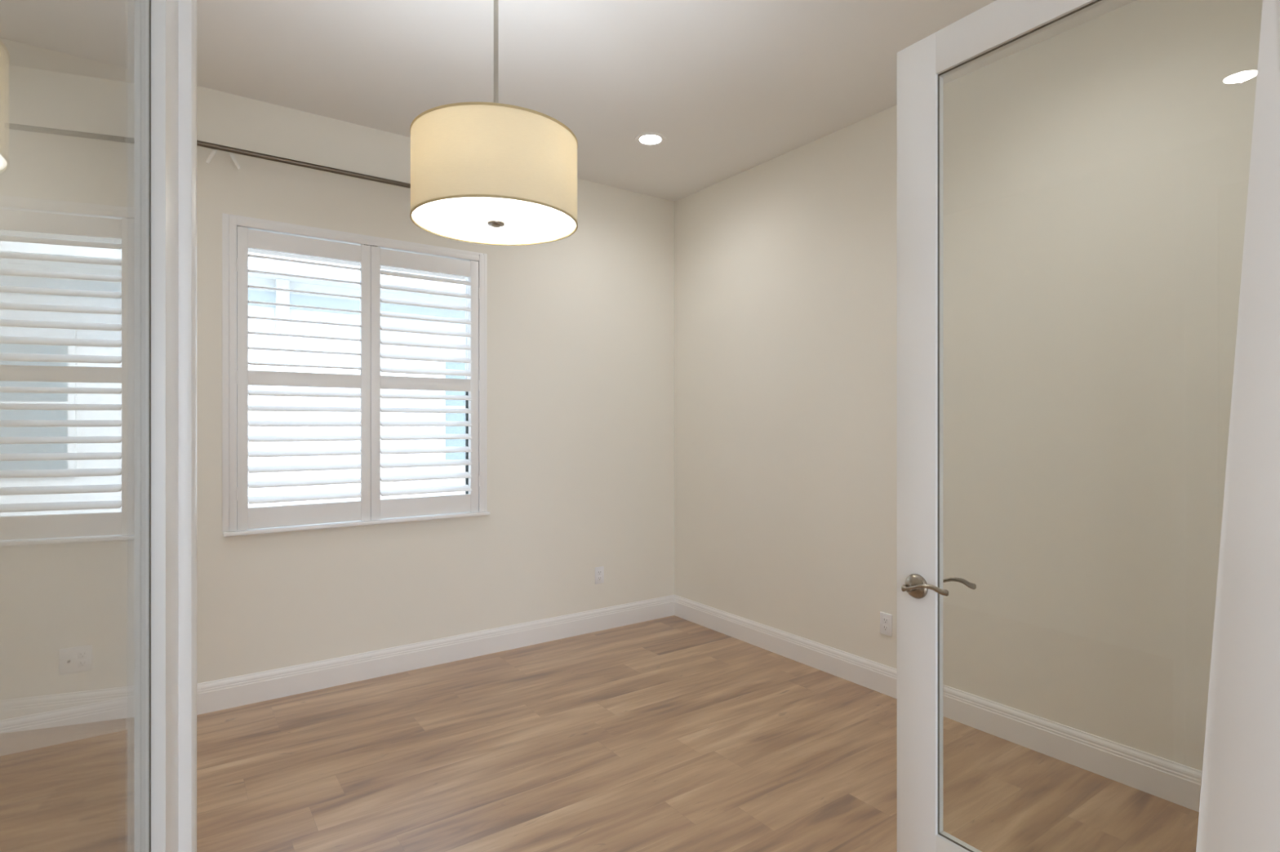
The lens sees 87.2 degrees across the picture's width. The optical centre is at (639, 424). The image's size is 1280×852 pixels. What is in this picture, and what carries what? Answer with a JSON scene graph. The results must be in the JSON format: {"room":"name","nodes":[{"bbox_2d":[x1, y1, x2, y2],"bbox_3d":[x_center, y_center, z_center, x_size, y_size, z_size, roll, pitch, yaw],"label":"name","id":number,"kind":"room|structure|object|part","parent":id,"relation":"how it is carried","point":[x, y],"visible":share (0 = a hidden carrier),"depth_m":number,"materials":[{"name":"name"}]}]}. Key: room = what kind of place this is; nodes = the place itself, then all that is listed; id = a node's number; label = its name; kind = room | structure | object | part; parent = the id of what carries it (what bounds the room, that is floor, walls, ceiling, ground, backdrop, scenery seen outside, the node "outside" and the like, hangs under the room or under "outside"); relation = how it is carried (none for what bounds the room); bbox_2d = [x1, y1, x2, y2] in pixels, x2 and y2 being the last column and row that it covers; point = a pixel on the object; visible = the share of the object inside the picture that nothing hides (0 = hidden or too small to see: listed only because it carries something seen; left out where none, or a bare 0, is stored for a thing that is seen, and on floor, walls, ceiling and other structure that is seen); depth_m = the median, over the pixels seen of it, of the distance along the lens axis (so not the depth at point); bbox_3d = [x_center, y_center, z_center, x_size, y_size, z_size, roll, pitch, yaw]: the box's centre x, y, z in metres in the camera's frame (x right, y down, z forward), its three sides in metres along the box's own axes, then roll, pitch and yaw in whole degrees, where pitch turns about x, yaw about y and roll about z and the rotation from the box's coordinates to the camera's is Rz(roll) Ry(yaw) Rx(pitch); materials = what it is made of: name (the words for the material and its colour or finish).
{"room":"empty home office","nodes":[
{"label":"empty home office","id":0,"kind":"room"},
{"bbox_2d":[0,37,674,720],"bbox_3d":[-1.691,-0.118,3.709,5.026,3.050,0.200,0,0,-35],"label":"wall","id":1,"kind":"structure","parent":0,"point":[580,325],"depth_m":3.48,"materials":[{"name":"beige paint"}]},
{"bbox_2d":[58,644,93,675],"bbox_3d":[-2.515,1.052,2.995,0.116,0.114,0.013,0,0,-35],"label":"wall outlet","id":2,"kind":"object","parent":1,"relation":"attached to","point":[78,659],"visible":1,"depth_m":3.00,"materials":[{"name":"white plastic"}]},
{"bbox_2d":[77,650,87,658],"bbox_3d":[-2.496,1.032,3.008,0.033,0.029,0.002,0,0,-35],"label":"receptacle","id":3,"kind":"object","parent":2,"relation":"attached to","point":[81,654],"depth_m":3.01,"materials":[{"name":"white plastic"}]},
{"bbox_2d":[77,659,87,667],"bbox_3d":[-2.496,1.071,3.008,0.033,0.029,0.002,0,0,-35],"label":"receptacle","id":4,"kind":"object","parent":2,"relation":"attached to","point":[81,663],"depth_m":3.01,"materials":[{"name":"white plastic"}]},
{"bbox_2d":[235,226,370,530],"bbox_3d":[-1.759,-0.228,3.541,0.639,1.521,0.088,0,0,-35],"label":"shutter panel","id":5,"kind":"object","parent":1,"relation":"attached to","point":[247,517],"visible":1,"depth_m":3.51,"materials":[{"name":"white paint"}]},
{"bbox_3d":[-1.758,0.475,3.542,0.539,0.105,0.029,0,0,-35],"label":"rail","id":6,"kind":"part","parent":5,"relation":"part of","materials":[{"name":"white paint"}]},
{"bbox_3d":[-1.758,-0.233,3.542,0.539,0.074,0.029,0,0,-35],"label":"rail","id":7,"kind":"part","parent":5,"relation":"part of","materials":[{"name":"white paint"}]},
{"bbox_3d":[-1.758,-0.933,3.542,0.539,0.091,0.029,0,0,-35],"label":"rail","id":8,"kind":"part","parent":5,"relation":"part of","materials":[{"name":"white paint"}]},
{"bbox_2d":[196,140,410,188],"bbox_3d":[-1.394,-1.330,3.734,2.306,0.080,0.102,0,0,-35],"label":"curtain rod","id":9,"kind":"object","parent":1,"relation":"attached to","point":[202,144],"visible":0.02,"depth_m":3.44,"materials":[{"name":"grey metal"}]},
{"bbox_2d":[205,149,217,164],"bbox_3d":[-2.064,-1.296,3.238,0.052,0.089,0.008,0,0,-38],"label":"tie","id":10,"kind":"object","parent":9,"relation":"hanging from","point":[213,153],"visible":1,"depth_m":3.23,"materials":[{"name":"white fabric"}]},
{"bbox_2d":[228,151,240,169],"bbox_3d":[-1.987,-1.296,3.292,0.056,0.090,0.008,0,0,-33],"label":"tie","id":11,"kind":"object","parent":9,"relation":"hanging from","point":[231,154],"visible":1,"depth_m":3.29,"materials":[{"name":"white fabric"}]},
{"bbox_2d":[0,595,674,755],"bbox_3d":[-1.629,1.334,3.620,4.626,0.146,0.016,0,0,-35],"label":"baseboard","id":12,"kind":"structure","parent":1,"relation":"attached to","point":[29,732],"depth_m":3.60,"materials":[{"name":"white paint"}]},
{"bbox_2d":[222,213,489,537],"bbox_3d":[-1.498,-0.243,3.720,1.389,1.596,0.064,0,0,-35],"label":"trim","id":13,"kind":"structure","parent":1,"relation":"attached to","point":[230,223],"depth_m":3.47,"materials":[{"name":"white paint"}]},
{"bbox_3d":[-1.497,0.545,3.721,1.386,0.020,0.064,0,0,-35],"label":"window sill","id":14,"kind":"part","parent":13,"relation":"part of","materials":[{"name":"white paint"}]},
{"bbox_2d":[370,245,479,519],"bbox_3d":[-1.239,-0.228,3.909,0.628,1.521,0.084,0,0,-35],"label":"shutter panel","id":15,"kind":"object","parent":1,"relation":"attached to","point":[439,504],"visible":1,"depth_m":3.88,"materials":[{"name":"white paint"}]},
{"bbox_3d":[-1.241,0.475,3.908,0.524,0.105,0.029,0,0,-35],"label":"rail","id":16,"kind":"part","parent":15,"relation":"part of","materials":[{"name":"white paint"}]},
{"bbox_3d":[-1.241,-0.233,3.908,0.524,0.074,0.029,0,0,-35],"label":"rail","id":17,"kind":"part","parent":15,"relation":"part of","materials":[{"name":"white paint"}]},
{"bbox_3d":[-1.241,-0.933,3.908,0.524,0.091,0.029,0,0,-35],"label":"rail","id":18,"kind":"part","parent":15,"relation":"part of","materials":[{"name":"white paint"}]},
{"bbox_2d":[595,566,604,584],"bbox_3d":[-0.276,1.032,4.583,0.070,0.114,0.008,0,0,-35],"label":"wall outlet","id":19,"kind":"object","parent":1,"relation":"attached to","point":[599,571],"visible":1,"depth_m":4.58,"materials":[{"name":"white plastic"}]},
{"bbox_2d":[0,0,1136,201],"bbox_3d":[0.531,-1.703,0.807,7.400,0.120,7.504,0,0,-35],"label":"ceiling","id":20,"kind":"structure","parent":0,"point":[732,87],"depth_m":3.01,"materials":[{"name":"paint"}]},
{"bbox_2d":[409,0,577,245],"bbox_3d":[-0.450,-1.130,2.100,0.508,1.026,0.508,0,0,-35],"label":"pendant lamp","id":21,"kind":"object","parent":20,"relation":"hanging from","point":[486,173],"visible":1,"depth_m":1.90,"materials":[{"name":"beige fabric"}]},
{"bbox_3d":[-0.450,-0.755,2.100,0.506,0.258,0.506,0,0,-35],"label":"lamp shade","id":22,"kind":"part","parent":21,"relation":"part of","materials":[{"name":"beige fabric"}]},
{"bbox_2d":[412,197,575,244],"bbox_3d":[-0.450,-0.630,2.100,0.497,0.003,0.497,0,0,-35],"label":"diffuser","id":23,"kind":"object","parent":21,"relation":"attached to","point":[478,220],"depth_m":2.06,"materials":[{"name":"white plastic"}]},
{"bbox_3d":[-0.450,-1.127,2.100,0.014,0.991,0.014,0,0,-35],"label":"stem","id":24,"kind":"part","parent":21,"relation":"part of","materials":[{"name":"silver metal"}]},
{"bbox_2d":[634,132,666,146],"bbox_3d":[0.060,-1.640,3.874,0.184,0.006,0.184,0,0,-35],"label":"recessed light","id":25,"kind":"object","parent":20,"relation":"in","point":[647,139],"visible":1,"depth_m":3.87,"materials":[{"name":"white paint"}]},
{"bbox_2d":[0,615,1199,851],"bbox_3d":[0.531,1.457,0.807,7.400,0.100,7.504,0,0,-35],"label":"floor","id":26,"kind":"structure","parent":0,"point":[669,734],"depth_m":2.71,"materials":[{"name":"brown wood"}]},
{"bbox_2d":[674,0,1262,771],"bbox_3d":[1.447,-0.118,3.453,0.200,3.050,3.844,0,0,-35],"label":"wall","id":27,"kind":"structure","parent":0,"point":[1095,171],"depth_m":2.97,"materials":[{"name":"beige paint"}]},
{"bbox_2d":[880,612,892,636],"bbox_3d":[1.283,1.044,3.505,0.008,0.114,0.070,0,0,-35],"label":"wall outlet","id":28,"kind":"object","parent":27,"relation":"attached to","point":[886,620],"visible":1,"depth_m":3.50,"materials":[{"name":"white plastic"}]},
{"bbox_2d":[882,617,888,623],"bbox_3d":[1.280,1.024,3.503,0.002,0.029,0.033,0,0,-35],"label":"receptacle","id":29,"kind":"object","parent":28,"relation":"attached to","point":[885,620],"depth_m":3.50,"materials":[{"name":"white plastic"}]},
{"bbox_2d":[882,624,888,631],"bbox_3d":[1.280,1.063,3.503,0.002,0.029,0.033,0,0,-35],"label":"receptacle","id":30,"kind":"object","parent":28,"relation":"attached to","point":[885,627],"depth_m":3.50,"materials":[{"name":"white plastic"}]},
{"bbox_2d":[674,595,1202,812],"bbox_3d":[1.318,1.334,3.447,0.016,0.146,3.704,0,0,-35],"label":"baseboard","id":31,"kind":"structure","parent":27,"relation":"attached to","point":[1169,780],"depth_m":3.00,"materials":[{"name":"white paint"}]},
{"bbox_3d":[0.659,-0.118,0.626,7.000,3.050,0.140,0,0,-35],"label":"wall","id":32,"kind":"structure","parent":0,"visible":0},
{"bbox_2d":[127,0,196,851],"bbox_3d":[-0.407,0.179,0.478,0.052,2.431,0.896,0,0,-27],"label":"door","id":33,"kind":"structure","parent":32,"relation":"in","point":[162,34],"depth_m":0.76,"materials":[{"name":"white paint"}]},
{"bbox_3d":[-0.407,0.081,0.474,0.004,2.021,0.637,0,0,-27],"label":"glass pane","id":34,"kind":"part","parent":33,"relation":"part of","materials":[{"name":"clear glass"}]},
{"bbox_2d":[897,0,1279,851],"bbox_3d":[0.974,0.179,1.520,0.145,2.431,0.877,0,0,-34],"label":"door","id":35,"kind":"structure","parent":32,"relation":"in","point":[1239,807],"depth_m":1.52,"materials":[{"name":"white paint"}]},
{"bbox_3d":[0.752,0.433,1.760,0.043,0.036,0.132,0,0,-34],"label":"lever","id":36,"kind":"part","parent":35,"relation":"part of","materials":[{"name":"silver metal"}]},
{"bbox_3d":[0.946,1.241,1.562,0.035,0.308,0.538,0,0,-34],"label":"rail","id":37,"kind":"part","parent":35,"relation":"part of","materials":[{"name":"white paint"}]},
{"bbox_3d":[0.837,0.433,1.816,0.043,0.036,0.132,0,0,-34],"label":"lever","id":38,"kind":"part","parent":35,"relation":"part of","materials":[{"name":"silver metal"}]},
{"bbox_3d":[0.980,-0.981,1.511,0.035,0.110,0.662,0,0,-34],"label":"rail","id":39,"kind":"part","parent":35,"relation":"part of","materials":[{"name":"white paint"}]},
{"label":"outside","id":40,"kind":"structure","parent":0,"visible":0},
{"bbox_3d":[2.116,1.687,5.664,70.000,0.340,73.200,0,0,-35],"label":"ground","id":41,"kind":"structure","parent":40,"visible":0},
{"bbox_2d":[248,248,469,528],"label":"window","id":42,"kind":"structure","parent":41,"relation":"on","point":[254,264],"depth_m":7.72,"materials":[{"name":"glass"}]},
{"bbox_3d":[-1.996,-0.178,8.824,1.140,1.270,0.010,0,0,-35],"label":"pane","id":43,"kind":"part","parent":42,"relation":"part of","materials":[{"name":"clear glass"}]}
]}

